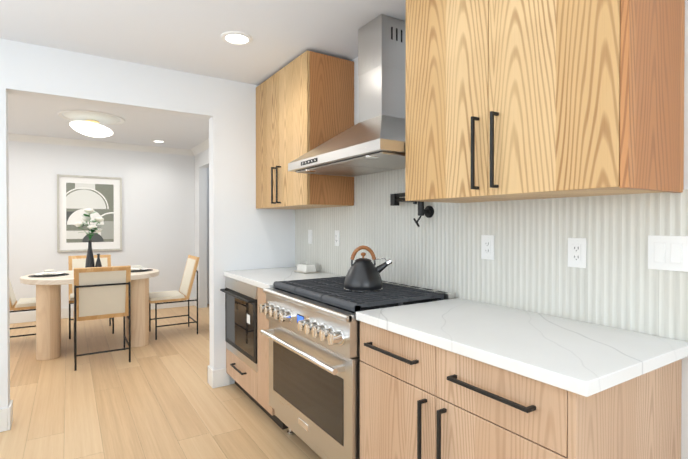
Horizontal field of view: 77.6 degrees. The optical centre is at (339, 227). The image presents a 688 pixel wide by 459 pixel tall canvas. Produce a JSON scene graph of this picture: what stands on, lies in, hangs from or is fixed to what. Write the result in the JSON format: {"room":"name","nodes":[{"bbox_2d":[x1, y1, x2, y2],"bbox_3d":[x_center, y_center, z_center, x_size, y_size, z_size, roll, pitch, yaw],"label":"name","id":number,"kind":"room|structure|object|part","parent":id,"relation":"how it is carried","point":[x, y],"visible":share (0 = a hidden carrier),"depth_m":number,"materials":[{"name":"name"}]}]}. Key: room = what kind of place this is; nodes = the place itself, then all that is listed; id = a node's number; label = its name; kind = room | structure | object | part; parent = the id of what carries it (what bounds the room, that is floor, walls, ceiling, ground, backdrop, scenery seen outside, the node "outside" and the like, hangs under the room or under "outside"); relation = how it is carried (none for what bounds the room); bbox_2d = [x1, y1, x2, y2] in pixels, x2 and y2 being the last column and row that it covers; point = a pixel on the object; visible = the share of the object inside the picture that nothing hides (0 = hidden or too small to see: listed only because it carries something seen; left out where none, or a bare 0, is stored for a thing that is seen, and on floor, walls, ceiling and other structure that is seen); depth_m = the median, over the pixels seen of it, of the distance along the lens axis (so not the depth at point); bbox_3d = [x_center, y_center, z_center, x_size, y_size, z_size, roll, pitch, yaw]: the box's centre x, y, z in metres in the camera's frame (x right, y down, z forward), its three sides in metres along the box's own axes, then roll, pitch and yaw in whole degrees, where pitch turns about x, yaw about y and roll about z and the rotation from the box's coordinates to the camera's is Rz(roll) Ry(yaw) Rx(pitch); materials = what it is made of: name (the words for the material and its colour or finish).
{"room":"kitchen","nodes":[
{"label":"kitchen","id":0,"kind":"room"},
{"bbox_2d":[9,141,208,312],"bbox_3d":[-3.388,-0.069,6.135,5.520,2.620,0.120,0,1,-32],"label":"wall","id":1,"kind":"structure","parent":0,"point":[158,211],"depth_m":6.21,"materials":[{"name":"white paint"}]},
{"bbox_2d":[57,174,121,251],"bbox_3d":[-3.483,-0.188,5.982,0.782,1.047,0.032,0,1,-32],"label":"picture frame","id":2,"kind":"object","parent":1,"relation":"attached to","point":[77,195],"visible":0.94,"depth_m":5.96,"materials":[{"name":"white"}]},
{"bbox_2d":[8,133,190,155],"bbox_3d":[-3.916,-1.153,5.672,3.900,0.083,0.083,0,1,-32],"label":"crown molding","id":3,"kind":"structure","parent":1,"relation":"attached to","point":[11,137],"depth_m":5.98,"materials":[{"name":"white paint"}]},
{"bbox_2d":[10,297,195,323],"bbox_3d":[-3.935,1.175,5.719,3.900,0.140,0.014,0,1,-32],"label":"baseboard","id":4,"kind":"structure","parent":1,"relation":"attached to","point":[28,316],"depth_m":5.82,"materials":[{"name":"white paint"}]},
{"bbox_2d":[0,38,294,408],"bbox_3d":[-2.062,-0.042,2.752,3.900,2.620,0.120,0,1,-32],"label":"wall","id":5,"kind":"structure","parent":0,"point":[245,233],"depth_m":3.33,"materials":[{"name":"white paint"}]},
{"bbox_2d":[0,405,12,431],"bbox_3d":[-2.656,1.202,2.306,1.407,0.140,0.014,0,1,-32],"label":"baseboard","id":6,"kind":"structure","parent":5,"relation":"attached to","point":[6,414],"depth_m":2.67,"materials":[{"name":"white"}]},
{"bbox_2d":[207,365,229,384],"bbox_3d":[-0.774,1.191,3.656,0.705,0.140,0.014,0,1,-32],"label":"baseboard","id":7,"kind":"structure","parent":5,"relation":"attached to","point":[217,378],"depth_m":3.39,"materials":[{"name":"white paint"}]},
{"bbox_2d":[0,304,321,458],"bbox_3d":[-0.786,1.314,2.056,5.700,0.080,10.014,0,1,-32],"label":"floor","id":8,"kind":"structure","parent":0,"point":[160,397],"depth_m":3.07,"materials":[{"name":"brown wood"}]},
{"bbox_2d":[9,279,35,337],"bbox_3d":[-3.325,0.803,4.585,0.540,0.902,0.450,0,1,-32],"label":"chair","id":9,"kind":"object","parent":8,"relation":"on","point":[23,304],"visible":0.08,"depth_m":4.42,"materials":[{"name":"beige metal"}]},
{"bbox_2d":[20,268,158,359],"bbox_3d":[-2.599,0.871,4.542,1.270,0.766,0.900,0,1,-32],"label":"dining table","id":10,"kind":"object","parent":8,"relation":"on","point":[48,318],"visible":0.75,"depth_m":4.12,"materials":[{"name":"brown wood"}]},
{"bbox_2d":[28,269,68,276],"bbox_3d":[-2.948,0.460,4.342,0.350,0.058,0.350,0,1,-32],"label":"place setting","id":11,"kind":"object","parent":10,"relation":"on","point":[49,273],"visible":1,"depth_m":4.30,"materials":[{"name":"grey ceramic"}]},
{"bbox_2d":[85,240,94,267],"bbox_3d":[-2.594,0.313,4.446,0.088,0.350,0.088,0,1,-32],"label":"vase","id":12,"kind":"object","parent":10,"relation":"on","point":[90,262],"visible":0.65,"depth_m":4.42,"materials":[{"name":"black ceramic"}]},
{"bbox_2d":[74,208,103,239],"bbox_3d":[-2.597,0.000,4.443,0.277,0.388,0.169,0,1,-32],"label":"flowers","id":13,"kind":"object","parent":12,"relation":"in","point":[91,228],"visible":1,"depth_m":4.42,"materials":[{"name":"white plant"}]},
{"bbox_2d":[95,254,101,266],"bbox_3d":[-2.515,0.383,4.461,0.068,0.210,0.067,0,1,-32],"label":"vase","id":14,"kind":"object","parent":10,"relation":"on","point":[98,263],"visible":0.65,"depth_m":4.45,"materials":[{"name":"black ceramic"}]},
{"bbox_2d":[131,265,152,271],"bbox_3d":[-2.272,0.456,4.770,0.349,0.058,0.349,0,1,-32],"label":"place setting","id":15,"kind":"object","parent":10,"relation":"on","point":[136,268],"visible":0.69,"depth_m":4.76,"materials":[{"name":"grey ceramic"}]},
{"bbox_2d":[68,255,113,338],"bbox_3d":[-2.947,0.799,5.073,0.450,0.902,0.540,0,1,-32],"label":"chair","id":16,"kind":"object","parent":8,"relation":"on","point":[78,261],"visible":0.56,"depth_m":5.17,"materials":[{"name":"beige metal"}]},
{"bbox_2d":[73,266,130,370],"bbox_3d":[-2.271,0.807,4.080,0.450,0.902,0.540,0,1,-32],"label":"chair","id":17,"kind":"object","parent":8,"relation":"on","point":[102,292],"visible":1,"depth_m":3.90,"materials":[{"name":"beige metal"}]},
{"bbox_2d":[149,255,199,339],"bbox_3d":[-1.985,0.799,5.049,0.540,0.902,0.450,0,1,-32],"label":"chair","id":18,"kind":"object","parent":8,"relation":"on","point":[182,294],"visible":0.98,"depth_m":4.99,"materials":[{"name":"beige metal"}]},
{"bbox_2d":[220,276,287,429],"bbox_3d":[-0.425,0.827,3.178,0.680,0.876,0.917,0,1,-32],"label":"base cabinet","id":19,"kind":"object","parent":8,"relation":"on","point":[251,384],"depth_m":2.97,"materials":[{"name":"brown wood"}]},
{"bbox_3d":[-0.741,0.677,3.111,0.076,0.569,0.653,0,1,-32],"label":"microwave drawer","id":20,"kind":"part","parent":19,"relation":"part of","materials":[{"name":"black glass"}]},
{"bbox_2d":[224,267,340,288],"bbox_3d":[-0.412,0.369,3.182,0.630,0.036,0.920,0,1,-32],"label":"countertop","id":21,"kind":"structure","parent":19,"relation":"on","point":[264,278],"depth_m":3.11,"materials":[{"name":"stone"}]},
{"bbox_2d":[294,261,318,273],"bbox_3d":[-0.260,0.305,3.320,0.124,0.088,0.196,0,1,-32],"label":"butter dish","id":22,"kind":"object","parent":21,"relation":"on","point":[305,268],"visible":1,"depth_m":3.27,"materials":[{"name":"white ceramic"}]},
{"bbox_2d":[259,276,454,458],"bbox_3d":[0.038,0.802,2.373,0.704,0.940,0.920,0,1,-32],"label":"range","id":23,"kind":"object","parent":8,"relation":"on","point":[312,333],"visible":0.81,"depth_m":2.12,"materials":[{"name":"silver metal"}]},
{"bbox_2d":[344,245,391,291],"bbox_3d":[0.139,0.216,2.308,0.243,0.237,0.210,0,1,-32],"label":"kettle","id":24,"kind":"object","parent":23,"relation":"on","point":[363,275],"visible":1,"depth_m":2.24,"materials":[{"name":"black metal"}]},
{"bbox_2d":[360,321,681,458],"bbox_3d":[0.581,0.839,1.609,0.660,0.876,0.932,0,1,-32],"label":"base cabinet","id":25,"kind":"object","parent":8,"relation":"on","point":[420,400],"visible":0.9,"depth_m":1.32,"materials":[{"name":"brown wood"}]},
{"bbox_2d":[356,298,687,396],"bbox_3d":[0.593,0.382,1.594,0.630,0.036,0.971,0,1,-32],"label":"countertop","id":26,"kind":"structure","parent":25,"relation":"on","point":[585,359],"depth_m":1.37,"materials":[{"name":"stone"}]},
{"bbox_2d":[0,0,405,148],"bbox_3d":[-0.789,-1.224,2.022,5.520,0.123,9.834,0,1,-32],"label":"ceiling","id":27,"kind":"structure","parent":0,"point":[182,35],"depth_m":2.64,"materials":[{"name":"white paint"}]},
{"bbox_2d":[57,110,124,136],"bbox_3d":[-2.677,-1.085,4.631,0.634,0.201,0.634,0,1,-32],"label":"ceiling light","id":28,"kind":"object","parent":27,"relation":"attached to","point":[88,123],"visible":1,"depth_m":4.52,"materials":[{"name":"white glass"}]},
{"bbox_2d":[152,140,164,142],"bbox_3d":[-2.519,-1.191,5.955,0.174,0.010,0.174,0,1,-32],"label":"recessed light","id":29,"kind":"object","parent":27,"relation":"in","point":[158,141],"visible":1,"depth_m":5.96,"materials":[{"name":"white"}]},
{"bbox_2d":[221,31,252,44],"bbox_3d":[-0.634,-1.161,2.638,0.193,0.010,0.193,0,1,-32],"label":"recessed light","id":30,"kind":"object","parent":27,"relation":"in","point":[236,37],"visible":0.98,"depth_m":2.63,"materials":[{"name":"white"}]},
{"bbox_2d":[195,0,687,458],"bbox_3d":[0.294,-0.042,2.789,0.120,2.620,9.714,0,1,-32],"label":"wall","id":31,"kind":"structure","parent":0,"point":[201,162],"depth_m":6.17,"materials":[{"name":"white paint"}]},
{"bbox_2d":[190,138,208,155],"bbox_3d":[-1.404,-1.150,5.272,0.083,0.083,3.270,0,1,-32],"label":"crown molding","id":32,"kind":"structure","parent":31,"relation":"attached to","point":[199,148],"depth_m":6.30,"materials":[{"name":"white paint"}]},
{"bbox_2d":[256,50,353,208],"bbox_3d":[-0.314,-0.650,3.245,0.406,0.999,0.902,0,1,-32],"label":"upper cabinet","id":33,"kind":"object","parent":31,"relation":"attached to","point":[304,102],"visible":1,"depth_m":2.93,"materials":[{"name":"brown wood"}]},
{"bbox_2d":[288,14,405,176],"bbox_3d":[0.141,-0.749,2.426,0.514,0.826,0.942,0,1,-32],"label":"range hood","id":34,"kind":"object","parent":31,"relation":"attached to","point":[372,141],"visible":0.79,"depth_m":2.37,"materials":[{"name":"silver metal"}]},
{"bbox_2d":[295,168,687,341],"bbox_3d":[0.383,-0.027,2.526,0.010,0.806,2.876,0,1,-32],"label":"backsplash","id":35,"kind":"structure","parent":31,"relation":"attached to","point":[617,283],"depth_m":1.85,"materials":[{"name":"tile"}]},
{"bbox_2d":[308,230,311,243],"bbox_3d":[-0.244,0.079,3.498,0.011,0.114,0.060,0,1,-32],"label":"light switch","id":36,"kind":"object","parent":35,"relation":"attached to","point":[309,236],"visible":1,"depth_m":3.49,"materials":[{"name":"white plastic"}]},
{"bbox_2d":[335,230,339,245],"bbox_3d":[-0.022,0.081,3.148,0.008,0.114,0.060,0,1,-32],"label":"electrical outlet","id":37,"kind":"object","parent":35,"relation":"attached to","point":[337,237],"visible":1,"depth_m":3.13,"materials":[{"name":"white plastic"}]},
{"bbox_2d":[390,193,433,226],"bbox_3d":[0.395,-0.097,2.403,0.100,0.194,0.271,0,1,-32],"label":"pot filler","id":38,"kind":"object","parent":35,"relation":"attached to","point":[427,211],"visible":0.77,"depth_m":2.33,"materials":[{"name":"black metal"}]},
{"bbox_2d":[481,235,493,259],"bbox_3d":[0.696,0.094,2.016,0.008,0.114,0.070,0,1,-32],"label":"electrical outlet","id":39,"kind":"object","parent":35,"relation":"attached to","point":[487,246],"visible":1,"depth_m":2.01,"materials":[{"name":"white plastic"}]},
{"bbox_2d":[568,238,586,267],"bbox_3d":[0.920,0.099,1.662,0.008,0.114,0.070,0,1,-32],"label":"electrical outlet","id":40,"kind":"object","parent":35,"relation":"attached to","point":[577,252],"visible":1,"depth_m":1.66,"materials":[{"name":"white plastic"}]},
{"bbox_2d":[648,235,687,271],"bbox_3d":[1.079,0.085,1.407,0.011,0.114,0.116,0,1,-32],"label":"double light switch","id":41,"kind":"object","parent":35,"relation":"attached to","point":[670,253],"visible":1,"depth_m":1.41,"materials":[{"name":"white plastic"}]},
{"bbox_2d":[405,0,684,202],"bbox_3d":[0.689,-0.625,1.662,0.406,1.023,0.929,0,1,-32],"label":"upper cabinet","id":42,"kind":"object","parent":31,"relation":"attached to","point":[506,100],"visible":1,"depth_m":1.40,"materials":[{"name":"brown wood"}]}
]}

